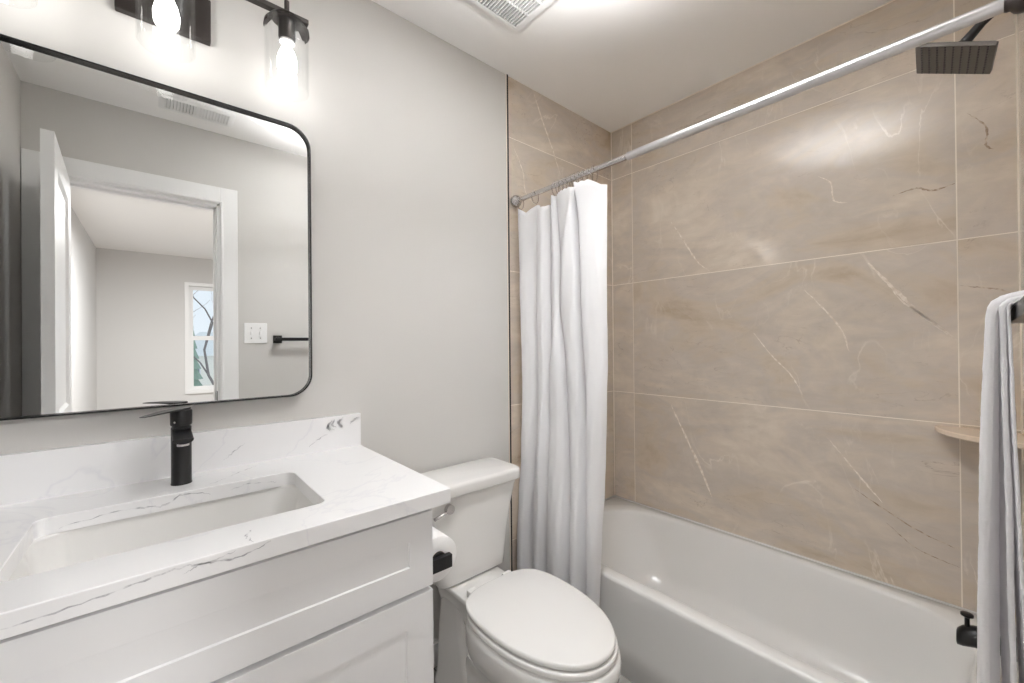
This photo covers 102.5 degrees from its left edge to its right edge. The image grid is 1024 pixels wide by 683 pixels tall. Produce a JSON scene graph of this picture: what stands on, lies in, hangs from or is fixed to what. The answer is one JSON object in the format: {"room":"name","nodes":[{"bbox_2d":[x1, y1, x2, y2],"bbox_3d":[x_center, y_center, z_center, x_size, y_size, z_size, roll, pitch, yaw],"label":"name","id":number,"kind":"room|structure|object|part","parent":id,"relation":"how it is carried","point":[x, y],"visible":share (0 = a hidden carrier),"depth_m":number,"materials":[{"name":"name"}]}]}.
{"room":"bathroom","nodes":[
{"label":"bathroom","id":0,"kind":"room"},
{"bbox_2d":[0,0,613,641],"bbox_3d":[-0.419,0.024,1.583,2.560,2.460,0.120,0,0,-41],"label":"wall","id":1,"kind":"structure","parent":0,"point":[404,128],"depth_m":1.49,"materials":[{"name":"grey paint"}]},
{"bbox_2d":[0,34,311,420],"bbox_3d":[-0.915,-0.246,1.052,0.738,0.829,0.031,0,0,-41],"label":"wall mirror","id":2,"kind":"object","parent":1,"relation":"attached to","point":[155,237],"visible":1,"depth_m":1.03,"materials":[{"name":"black mirror"}]},
{"bbox_2d":[114,0,210,45],"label":"vanity light","id":3,"kind":"object","parent":1,"relation":"attached to","point":[190,19],"depth_m":1.05,"materials":[{"name":"brown metal"}]},
{"bbox_3d":[-0.829,-0.790,0.985,0.051,0.093,0.051,0,0,-41],"label":"bulb","id":4,"kind":"part","parent":3,"relation":"part of","materials":[{"name":"white glass"}]},
{"bbox_2d":[0,413,360,505],"bbox_3d":[-0.888,0.299,1.078,0.978,0.108,0.020,0,0,-41],"label":"backsplash","id":5,"kind":"structure","parent":1,"relation":"attached to","point":[27,476],"depth_m":1.04,"materials":[{"name":"white stone"}]},
{"bbox_2d":[246,0,309,78],"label":"vanity light","id":6,"kind":"object","parent":1,"relation":"attached to","point":[287,22],"depth_m":1.14,"materials":[{"name":"brown metal"}]},
{"bbox_2d":[278,15,295,47],"bbox_3d":[-0.634,-0.871,1.156,0.043,0.066,0.043,0,0,-41],"label":"socket","id":7,"kind":"object","parent":6,"relation":"attached to","point":[286,23],"depth_m":1.14,"materials":[{"name":"black metal"}]},
{"bbox_3d":[-0.633,-0.791,1.156,0.051,0.093,0.051,0,0,-41],"label":"bulb","id":8,"kind":"part","parent":6,"relation":"part of","materials":[{"name":"white glass"}]},
{"bbox_2d":[433,639,438,666],"bbox_3d":[-0.269,1.207,1.610,0.703,0.092,0.014,0,0,-41],"label":"baseboard","id":9,"kind":"structure","parent":1,"relation":"attached to","point":[435,643],"depth_m":1.58,"materials":[{"name":"white paint"}]},
{"bbox_2d":[505,74,512,570],"bbox_3d":[-0.014,0.022,1.858,0.007,2.460,0.016,0,0,-41],"label":"trim","id":10,"kind":"structure","parent":1,"relation":"attached to","point":[507,74],"depth_m":1.85,"materials":[{"name":"black metal"}]},
{"bbox_2d":[510,0,1023,207],"bbox_3d":[0.493,-0.644,1.321,0.055,0.055,1.484,0,0,-41],"label":"shower rod","id":11,"kind":"object","parent":1,"relation":"attached to","point":[997,7],"visible":0.99,"depth_m":1.00,"materials":[{"name":"silver metal"}]},
{"bbox_2d":[517,179,607,605],"bbox_3d":[0.176,0.282,1.666,0.076,1.754,0.510,0,0,-38],"label":"shower curtain","id":12,"kind":"object","parent":11,"relation":"hanging from","point":[563,243],"visible":0.89,"depth_m":1.63,"materials":[{"name":"white fabric"}]},
{"bbox_2d":[434,666,632,682],"bbox_3d":[0.161,1.271,0.999,2.660,0.050,1.740,0,0,-41],"label":"floor","id":13,"kind":"structure","parent":0,"point":[622,679],"depth_m":1.51,"materials":[{"name":"grey tile"}]},
{"bbox_2d":[0,509,433,682],"bbox_3d":[-0.707,0.821,0.871,0.906,0.866,0.556,0,0,-41],"label":"vanity cabinet","id":14,"kind":"object","parent":13,"relation":"on","point":[354,607],"visible":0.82,"depth_m":0.75,"materials":[{"name":"white paint"}]},
{"bbox_2d":[0,413,450,639],"bbox_3d":[-0.704,0.314,0.868,0.980,0.142,0.579,0,0,-41],"label":"countertop","id":15,"kind":"structure","parent":14,"relation":"on","point":[351,487],"depth_m":0.91,"materials":[{"name":"white stone"}]},
{"bbox_2d":[8,485,313,580],"bbox_3d":[-0.671,0.460,0.851,0.522,0.150,0.354,0,0,-41],"label":"sink","id":16,"kind":"object","parent":15,"relation":"in","point":[49,552],"visible":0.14,"depth_m":0.92,"materials":[{"name":"white ceramic"}]},
{"bbox_2d":[139,407,193,485],"bbox_3d":[-0.815,0.258,0.972,0.098,0.187,0.127,0,0,-41],"label":"faucet","id":17,"kind":"object","parent":15,"relation":"on","point":[182,437],"visible":1,"depth_m":1.00,"materials":[{"name":"black metal"}]},
{"bbox_3d":[-0.823,0.168,0.976,0.036,0.006,0.127,-1,0,0],"label":"lever","id":18,"kind":"part","parent":17,"relation":"part of","materials":[{"name":"black metal"}]},
{"bbox_3d":[-0.823,0.189,1.021,0.044,0.037,0.044,0,0,-41],"label":"handle","id":19,"kind":"part","parent":17,"relation":"part of","materials":[{"name":"black metal"}]},
{"bbox_3d":[-0.786,0.226,0.980,0.039,0.022,0.100,0,0,-41],"label":"spout","id":20,"kind":"part","parent":17,"relation":"part of","materials":[{"name":"black metal"}]},
{"bbox_3d":[-0.531,0.720,0.670,0.903,0.279,0.020,0,0,-41],"label":"drawer","id":21,"kind":"part","parent":14,"relation":"part of","materials":[{"name":"white paint"}]},
{"bbox_2d":[433,551,451,574],"bbox_3d":[-0.238,0.589,1.105,0.110,0.055,0.141,0,0,-41],"label":"paper holder","id":22,"kind":"object","parent":14,"relation":"attached to","point":[442,561],"visible":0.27,"depth_m":1.08,"materials":[{"name":"black metal"}]},
{"bbox_2d":[432,526,456,582],"bbox_3d":[-0.229,0.582,1.132,0.118,0.118,0.098,0,0,-41],"label":"toilet paper roll","id":23,"kind":"object","parent":22,"relation":"on","point":[442,542],"visible":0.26,"depth_m":1.11,"materials":[{"name":"white paper"}]},
{"bbox_2d":[420,457,621,682],"bbox_3d":[0.002,0.867,1.321,0.436,0.764,0.761,0,0,-41],"label":"toilet","id":24,"kind":"object","parent":13,"relation":"on","point":[497,625],"visible":0.88,"depth_m":1.31,"materials":[{"name":"white ceramic"}]},
{"bbox_3d":[-0.232,0.578,1.365,0.012,0.024,0.066,-1,0,44],"label":"lever arm","id":25,"kind":"part","parent":24,"relation":"part of","materials":[{"name":"silver metal"}]},
{"bbox_3d":[-0.212,0.567,1.390,0.033,0.033,0.020,0,0,-41],"label":"flush lever","id":26,"kind":"part","parent":24,"relation":"part of","materials":[{"name":"silver metal"}]},
{"bbox_3d":[-0.183,0.508,1.531,0.436,0.042,0.208,0,0,-41],"label":"tank lid","id":27,"kind":"part","parent":24,"relation":"part of","materials":[{"name":"white ceramic"}]},
{"bbox_3d":[-0.186,0.690,1.537,0.414,0.320,0.182,0,0,-41],"label":"tank","id":28,"kind":"part","parent":24,"relation":"part of","materials":[{"name":"white ceramic"}]},
{"bbox_3d":[0.090,0.813,1.224,0.343,0.020,0.465,0,0,-41],"label":"lid","id":29,"kind":"part","parent":24,"relation":"part of","materials":[{"name":"white plastic"}]},
{"bbox_3d":[0.095,0.834,1.218,0.351,0.018,0.460,0,0,-41],"label":"seat","id":30,"kind":"part","parent":24,"relation":"part of","materials":[{"name":"white plastic"}]},
{"bbox_3d":[0.050,1.047,1.272,0.362,0.404,0.627,0,0,-41],"label":"bowl","id":31,"kind":"part","parent":24,"relation":"part of","materials":[{"name":"white ceramic"}]},
{"bbox_2d":[599,497,1018,682],"bbox_3d":[0.816,1.065,1.581,0.704,0.356,1.482,0,0,-41],"label":"bathtub","id":32,"kind":"object","parent":13,"relation":"on","point":[684,601],"visible":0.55,"depth_m":1.51,"materials":[{"name":"white ceramic"}]},
{"bbox_2d":[372,0,891,132],"bbox_3d":[0.138,-1.238,1.010,2.660,0.050,1.740,0,0,-41],"label":"ceiling","id":33,"kind":"structure","parent":0,"point":[614,64],"depth_m":1.65,"materials":[{"name":"white paint"}]},
{"bbox_2d":[471,0,554,31],"bbox_3d":[0.012,-1.202,1.377,0.300,0.018,0.300,0,0,-41],"label":"exhaust fan","id":34,"kind":"object","parent":33,"relation":"attached to","point":[517,14],"visible":1,"depth_m":1.48,"materials":[{"name":"white plastic"}]},
{"bbox_2d":[477,0,545,26],"bbox_3d":[0.012,-1.198,1.377,0.244,0.008,0.276,0,0,-41],"label":"grille","id":35,"kind":"object","parent":34,"relation":"attached to","point":[515,13],"depth_m":1.48,"materials":[{"name":"white paint"}]},
{"bbox_2d":[612,0,1021,622],"bbox_3d":[1.111,0.011,1.849,0.100,2.460,1.485,0,0,-41],"label":"wall","id":36,"kind":"structure","parent":0,"point":[805,283],"depth_m":1.61,"materials":[{"name":"beige tile"}]},
{"bbox_2d":[605,495,976,614],"bbox_3d":[0.816,0.886,1.586,0.702,0.010,1.484,0,0,-41],"label":"trim","id":37,"kind":"structure","parent":36,"relation":"attached to","point":[823,563],"depth_m":1.64,"materials":[{"name":"white plastic"}]},
{"bbox_2d":[935,425,1023,448],"bbox_3d":[1.429,0.291,1.264,0.188,0.017,0.188,0,0,-41],"label":"corner shelf","id":38,"kind":"object","parent":36,"relation":"attached to","point":[968,434],"visible":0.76,"depth_m":1.28,"materials":[{"name":"beige stone"}]},
{"bbox_2d":[1017,13,1023,457],"bbox_3d":[1.327,0.006,0.987,0.705,2.460,0.100,0,0,-41],"label":"wall","id":39,"kind":"structure","parent":0,"point":[1020,17],"depth_m":1.19,"materials":[{"name":"beige stone"}]},
{"bbox_2d":[611,0,1023,565],"bbox_3d":[1.071,-0.169,1.817,0.006,2.102,1.489,0,0,-41],"label":"trim","id":40,"kind":"structure","parent":39,"relation":"attached to","point":[1016,43],"depth_m":1.26,"materials":[{"name":"beige tile"}]},
{"bbox_2d":[915,17,998,73],"bbox_3d":[1.207,-0.803,1.090,0.165,0.156,0.201,0,0,-41],"label":"shower","id":41,"kind":"object","parent":39,"relation":"attached to","point":[964,56],"visible":0.94,"depth_m":1.09,"materials":[{"name":"grey metal"}]},
{"bbox_3d":[1.192,-0.763,1.108,0.157,0.078,0.145,0,0,-44],"label":"head plate","id":42,"kind":"part","parent":41,"relation":"part of","materials":[{"name":"grey metal"}]},
{"bbox_3d":[1.234,-0.821,1.060,0.025,0.081,0.120,0,0,-41],"label":"arm","id":43,"kind":"part","parent":41,"relation":"part of","materials":[{"name":"black metal"}]},
{"bbox_2d":[956,611,1016,655],"bbox_3d":[1.244,0.769,1.060,0.056,0.090,0.132,0,0,-41],"label":"tub spout","id":44,"kind":"object","parent":39,"relation":"attached to","point":[966,634],"visible":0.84,"depth_m":1.08,"materials":[{"name":"black metal"}]},
{"bbox_3d":[1.214,0.742,1.095,0.025,0.035,0.025,0,0,-41],"label":"diverter knob","id":45,"kind":"part","parent":44,"relation":"part of","materials":[{"name":"black metal"}]},
{"bbox_3d":[0.414,0.010,0.162,1.755,2.460,0.120,0,0,-41],"label":"wall","id":46,"kind":"structure","parent":0,"visible":0},
{"bbox_2d":[1011,296,1023,323],"bbox_3d":[0.688,-0.042,0.521,0.632,0.048,0.060,0,0,-41],"label":"towel bar","id":47,"kind":"object","parent":46,"relation":"attached to","point":[1017,312],"visible":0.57,"depth_m":0.55,"materials":[{"name":"black metal"}]},
{"bbox_2d":[977,290,1023,682],"bbox_3d":[0.777,0.292,0.634,0.244,0.726,0.087,0,0,-41],"label":"bath towel","id":48,"kind":"object","parent":47,"relation":"hanging from","point":[1000,545],"visible":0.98,"depth_m":0.59,"materials":[{"name":"white fabric"}]}
]}

